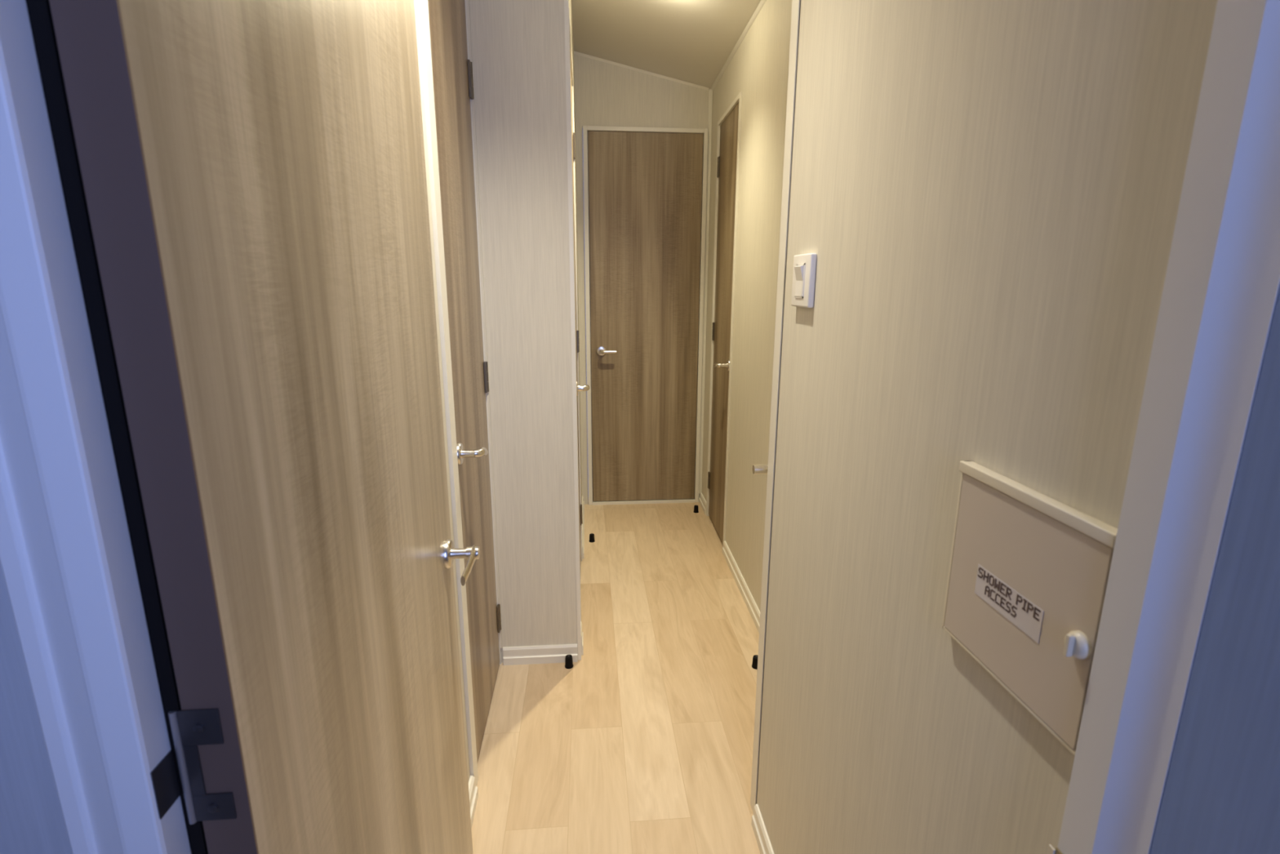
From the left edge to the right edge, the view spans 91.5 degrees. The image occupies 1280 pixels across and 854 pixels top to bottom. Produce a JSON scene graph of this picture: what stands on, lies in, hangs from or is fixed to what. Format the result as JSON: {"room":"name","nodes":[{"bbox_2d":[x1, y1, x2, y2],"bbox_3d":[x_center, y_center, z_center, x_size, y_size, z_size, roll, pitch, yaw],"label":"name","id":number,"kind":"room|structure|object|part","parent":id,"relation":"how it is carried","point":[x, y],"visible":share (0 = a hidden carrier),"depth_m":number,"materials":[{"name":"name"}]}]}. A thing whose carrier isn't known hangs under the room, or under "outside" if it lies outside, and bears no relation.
{"room":"mobile home hallway","nodes":[
{"label":"mobile home hallway","id":0,"kind":"room"},
{"bbox_2d":[0,562,71,853],"bbox_3d":[-0.911,-0.021,0.340,1.042,2.280,0.054,-1,13,-5],"label":"wall","id":1,"kind":"structure","parent":0,"point":[32,821],"depth_m":0.41,"materials":[{"name":"paint"}]},
{"bbox_2d":[25,0,470,853],"bbox_3d":[-0.414,-0.215,1.058,0.060,2.336,1.418,-1,13,-5],"label":"wall","id":2,"kind":"structure","parent":0,"point":[415,3],"depth_m":1.21,"materials":[{"name":"beige paper"}]},
{"bbox_2d":[417,0,501,786],"bbox_3d":[-0.424,-0.117,1.541,0.117,1.928,0.542,-1,13,-5],"label":"door","id":3,"kind":"structure","parent":2,"relation":"in","point":[446,65],"depth_m":1.48,"materials":[{"name":"brown wood"}]},
{"bbox_3d":[-0.405,0.060,1.403,0.010,0.051,0.051,-1,13,-5],"label":"handle","id":4,"kind":"part","parent":3,"relation":"part of","materials":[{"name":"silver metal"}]},
{"bbox_3d":[-0.379,0.059,1.433,0.051,0.031,0.074,-1,13,-5],"label":"lever","id":5,"kind":"part","parent":3,"relation":"part of","materials":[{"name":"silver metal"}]},
{"bbox_2d":[468,775,478,828],"bbox_3d":[-0.360,0.948,1.088,0.016,0.058,0.824,-1,13,-5],"label":"baseboard","id":6,"kind":"structure","parent":2,"relation":"attached to","point":[473,788],"depth_m":1.45,"materials":[{"name":"beige wood"}]},
{"bbox_2d":[466,0,502,648],"bbox_3d":[-0.440,-0.391,1.742,0.008,2.253,0.006,-1,13,-5],"label":"trim","id":7,"kind":"structure","parent":2,"relation":"attached to","point":[467,1],"depth_m":1.75,"materials":[{"name":"beige paper"}]},
{"bbox_2d":[469,0,577,662],"bbox_3d":[-0.350,-0.383,1.781,0.315,2.336,0.050,-1,13,-5],"label":"wall pier","id":8,"kind":"object","parent":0,"point":[518,46],"visible":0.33,"depth_m":1.77,"materials":[{"name":"beige paint"}]},
{"bbox_2d":[502,644,577,665],"bbox_3d":[-0.321,0.734,2.011,0.237,0.058,0.013,-1,13,-5],"label":"baseboard","id":9,"kind":"object","parent":8,"relation":"attached to","point":[542,654],"visible":1,"depth_m":2.01,"materials":[{"name":"beige wood"}]},
{"bbox_2d":[568,0,582,504],"bbox_3d":[-0.281,-0.522,2.507,0.050,2.279,1.410,-1,13,-5],"label":"wall","id":10,"kind":"structure","parent":0,"point":[569,1],"depth_m":2.89,"materials":[{"name":"beige paint"}]},
{"bbox_2d":[564,0,581,660],"bbox_3d":[-0.193,-0.342,1.788,0.011,2.256,0.026,-1,13,-5],"label":"trim","id":11,"kind":"structure","parent":10,"relation":"attached to","point":[566,2],"depth_m":1.78,"materials":[{"name":"beige"}]},
{"bbox_2d":[568,10,589,621],"bbox_3d":[-0.232,-0.279,2.238,0.095,1.929,0.648,-1,13,-5],"label":"door","id":12,"kind":"structure","parent":10,"relation":"in","point":[579,388],"depth_m":2.37,"materials":[{"name":"brown wood"}]},
{"bbox_3d":[-0.252,-0.279,2.237,0.054,1.929,0.648,-1,13,-5],"label":"frame","id":13,"kind":"part","parent":12,"relation":"part of","materials":[{"name":"beige wood"}]},
{"bbox_3d":[-0.183,-0.127,2.027,0.039,0.028,0.073,-1,13,-5],"label":"lever","id":14,"kind":"part","parent":12,"relation":"part of","materials":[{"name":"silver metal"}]},
{"bbox_2d":[580,621,583,654],"bbox_3d":[-0.196,0.707,2.091,0.010,0.075,0.085,-1,13,-5],"label":"baseboard","id":15,"kind":"structure","parent":10,"relation":"attached to","point":[582,635],"depth_m":2.07,"materials":[{"name":"beige wood"}]},
{"bbox_2d":[582,495,584,559],"bbox_3d":[-0.283,0.481,3.099,0.012,0.058,0.683,-1,13,-5],"label":"baseboard","id":16,"kind":"structure","parent":10,"relation":"attached to","point":[583,501],"depth_m":3.01,"materials":[{"name":"beige wood"}]},
{"bbox_2d":[471,502,759,853],"bbox_3d":[-0.387,0.999,1.085,2.180,0.040,5.120,-1,13,-5],"label":"floor","id":17,"kind":"structure","parent":0,"point":[644,744],"depth_m":1.78,"materials":[{"name":"brown wood"}]},
{"bbox_2d":[564,654,573,668],"bbox_3d":[-0.227,0.748,1.994,0.027,0.039,0.027,-1,13,-5],"label":"door stop","id":18,"kind":"object","parent":17,"relation":"on","point":[568,660],"visible":1,"depth_m":1.98,"materials":[{"name":"black rubber"}]},
{"bbox_2d":[589,533,595,542],"bbox_3d":[-0.228,0.524,2.956,0.027,0.039,0.027,-1,13,-5],"label":"door stop","id":19,"kind":"object","parent":17,"relation":"on","point":[592,535],"visible":1,"depth_m":2.95,"materials":[{"name":"black rubber"}]},
{"bbox_2d":[693,504,698,512],"bbox_3d":[0.301,0.437,3.338,0.027,0.039,0.027,-1,13,-5],"label":"door stop","id":20,"kind":"object","parent":17,"relation":"on","point":[695,507],"visible":1,"depth_m":3.33,"materials":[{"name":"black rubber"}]},
{"bbox_2d":[751,654,758,669],"bbox_3d":[0.372,0.750,1.995,0.027,0.039,0.027,-1,13,-5],"label":"door stop","id":21,"kind":"object","parent":17,"relation":"on","point":[754,665],"visible":0.66,"depth_m":1.99,"materials":[{"name":"black rubber"}]},
{"bbox_2d":[573,53,710,504],"bbox_3d":[0.048,-0.693,3.249,0.835,2.279,0.050,-1,13,-5],"label":"wall","id":22,"kind":"structure","parent":0,"point":[606,94],"depth_m":3.02,"materials":[{"name":"beige paint"}]},
{"bbox_2d":[573,50,708,90],"bbox_3d":[0.011,-1.700,2.980,0.647,0.151,0.010,-1,13,-5],"label":"trim","id":23,"kind":"structure","parent":22,"relation":"attached to","point":[575,52],"depth_m":2.98,"materials":[{"name":"beige wood"}]},
{"bbox_2d":[582,125,708,505],"bbox_3d":[0.025,-0.516,3.253,0.613,1.933,0.117,-1,13,-5],"label":"door","id":24,"kind":"structure","parent":22,"relation":"in","point":[645,188],"depth_m":3.23,"materials":[{"name":"brown wood"}]},
{"bbox_3d":[-0.202,-0.397,3.261,0.051,0.051,0.010,-1,13,-5],"label":"handle","id":25,"kind":"part","parent":24,"relation":"part of","materials":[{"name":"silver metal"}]},
{"bbox_3d":[-0.167,-0.391,3.234,0.086,0.021,0.055,-1,13,-5],"label":"lever","id":26,"kind":"part","parent":24,"relation":"part of","materials":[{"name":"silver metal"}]},
{"bbox_2d":[571,0,760,88],"bbox_3d":[-0.467,-1.537,1.559,2.180,0.525,3.000,-1,13,-5],"label":"ceiling","id":27,"kind":"structure","parent":0,"point":[690,41],"depth_m":2.53,"materials":[{"name":"beige paint"}]},
{"bbox_2d":[702,0,792,610],"bbox_3d":[0.445,-0.384,2.250,0.060,2.132,2.135,-1,13,-4],"label":"wall","id":28,"kind":"structure","parent":0,"point":[758,68],"depth_m":2.27,"materials":[{"name":"beige paint"}]},
{"bbox_2d":[698,492,706,514],"bbox_3d":[0.344,0.415,3.392,0.013,0.058,0.191,-1,13,-4],"label":"baseboard","id":29,"kind":"structure","parent":28,"relation":"attached to","point":[702,501],"depth_m":3.38,"materials":[{"name":"beige wood"}]},
{"bbox_2d":[698,88,712,493],"bbox_3d":[0.340,-0.632,3.255,0.017,2.060,0.016,-1,13,-5],"label":"trim","id":30,"kind":"structure","parent":28,"relation":"attached to","point":[710,91],"depth_m":3.23,"materials":[{"name":"beige wood"}]},
{"bbox_2d":[706,91,742,546],"bbox_3d":[0.376,-0.415,2.858,0.117,1.917,0.474,-1,13,-4],"label":"door","id":31,"kind":"structure","parent":28,"relation":"in","point":[729,126],"depth_m":2.84,"materials":[{"name":"brown wood"}]},
{"bbox_3d":[0.353,-0.271,2.736,0.053,0.026,0.073,-1,13,-4],"label":"lever","id":32,"kind":"part","parent":31,"relation":"part of","materials":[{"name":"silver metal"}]},
{"bbox_3d":[0.384,-0.268,2.713,0.010,0.051,0.051,-1,13,-4],"label":"handle","id":33,"kind":"part","parent":31,"relation":"part of","materials":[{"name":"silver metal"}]},
{"bbox_2d":[711,0,766,90],"bbox_3d":[0.415,-1.398,1.994,0.011,0.022,2.090,-1,13,-4],"label":"trim","id":34,"kind":"structure","parent":28,"relation":"attached to","point":[762,2],"depth_m":2.41,"materials":[{"name":"beige wood"}]},
{"bbox_2d":[722,540,759,632],"bbox_3d":[0.425,0.698,2.177,0.013,0.058,1.357,-1,13,-4],"label":"baseboard","id":35,"kind":"structure","parent":28,"relation":"attached to","point":[748,597],"depth_m":2.46,"materials":[{"name":"beige wood"}]},
{"bbox_2d":[752,0,800,804],"bbox_3d":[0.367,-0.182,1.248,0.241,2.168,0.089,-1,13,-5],"label":"door","id":36,"kind":"structure","parent":28,"relation":"in","point":[757,468],"depth_m":1.33,"materials":[{"name":"beige"}]},
{"bbox_3d":[0.280,0.094,1.324,0.071,0.022,0.051,-1,13,-5],"label":"lever","id":37,"kind":"part","parent":36,"relation":"part of","materials":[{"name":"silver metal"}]},
{"bbox_2d":[756,0,1279,853],"bbox_3d":[0.376,0.012,0.220,0.050,2.280,1.958,-1,13,-5],"label":"wall","id":38,"kind":"structure","parent":0,"point":[985,194],"depth_m":0.61,"materials":[{"name":"beige paper"}]},
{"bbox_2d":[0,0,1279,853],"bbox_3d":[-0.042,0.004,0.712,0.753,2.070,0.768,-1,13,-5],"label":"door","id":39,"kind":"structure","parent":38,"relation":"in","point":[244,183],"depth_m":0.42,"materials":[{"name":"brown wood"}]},
{"bbox_3d":[-0.358,0.078,0.386,0.065,2.070,0.024,-1,13,-5],"label":"frame","id":40,"kind":"part","parent":39,"relation":"part of","materials":[{"name":"white metal"}]},
{"bbox_3d":[-0.333,0.221,1.085,0.010,0.051,0.051,-1,13,-5],"label":"handle","id":41,"kind":"part","parent":39,"relation":"part of","materials":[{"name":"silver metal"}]},
{"bbox_3d":[-0.301,0.231,1.043,0.048,0.026,0.117,-1,13,-5],"label":"lever","id":42,"kind":"part","parent":39,"relation":"part of","materials":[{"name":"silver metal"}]},
{"bbox_3d":[0.323,0.369,0.478,0.002,0.086,0.026,-1,13,-5],"label":"strike plate","id":43,"kind":"part","parent":39,"relation":"part of","materials":[{"name":"gold metal"}]},
{"bbox_3d":[0.345,0.078,0.397,0.038,2.070,0.057,-1,13,-5],"label":"frame","id":44,"kind":"part","parent":39,"relation":"part of","materials":[{"name":"white metal"}]},
{"bbox_2d":[751,804,773,853],"bbox_3d":[0.293,0.965,1.033,0.012,0.055,0.782,-1,13,-5],"label":"baseboard","id":45,"kind":"structure","parent":38,"relation":"attached to","point":[760,832],"depth_m":1.36,"materials":[{"name":"beige wood"}]},
{"bbox_2d":[750,0,800,813],"bbox_3d":[0.267,-0.162,1.209,0.002,2.170,0.039,-1,13,-5],"label":"trim","id":46,"kind":"structure","parent":38,"relation":"attached to","point":[795,3],"depth_m":1.22,"materials":[{"name":"beige"}]},
{"bbox_2d":[791,253,817,307],"bbox_3d":[0.270,-0.245,1.045,0.017,0.086,0.086,-1,13,-5],"label":"light switch","id":47,"kind":"object","parent":38,"relation":"attached to","point":[804,264],"visible":1,"depth_m":1.02,"materials":[{"name":"white plastic"}]},
{"bbox_2d":[942,460,1117,755],"bbox_3d":[0.318,0.140,0.534,0.021,0.179,0.182,-1,13,-5],"label":"access hatch","id":48,"kind":"object","parent":38,"relation":"attached to","point":[1028,573],"visible":1,"depth_m":0.51,"materials":[{"name":"beige"}]},
{"bbox_3d":[0.322,0.161,0.460,0.007,0.020,0.020,-1,13,-5],"label":"knob","id":49,"kind":"part","parent":48,"relation":"part of","materials":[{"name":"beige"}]}
]}

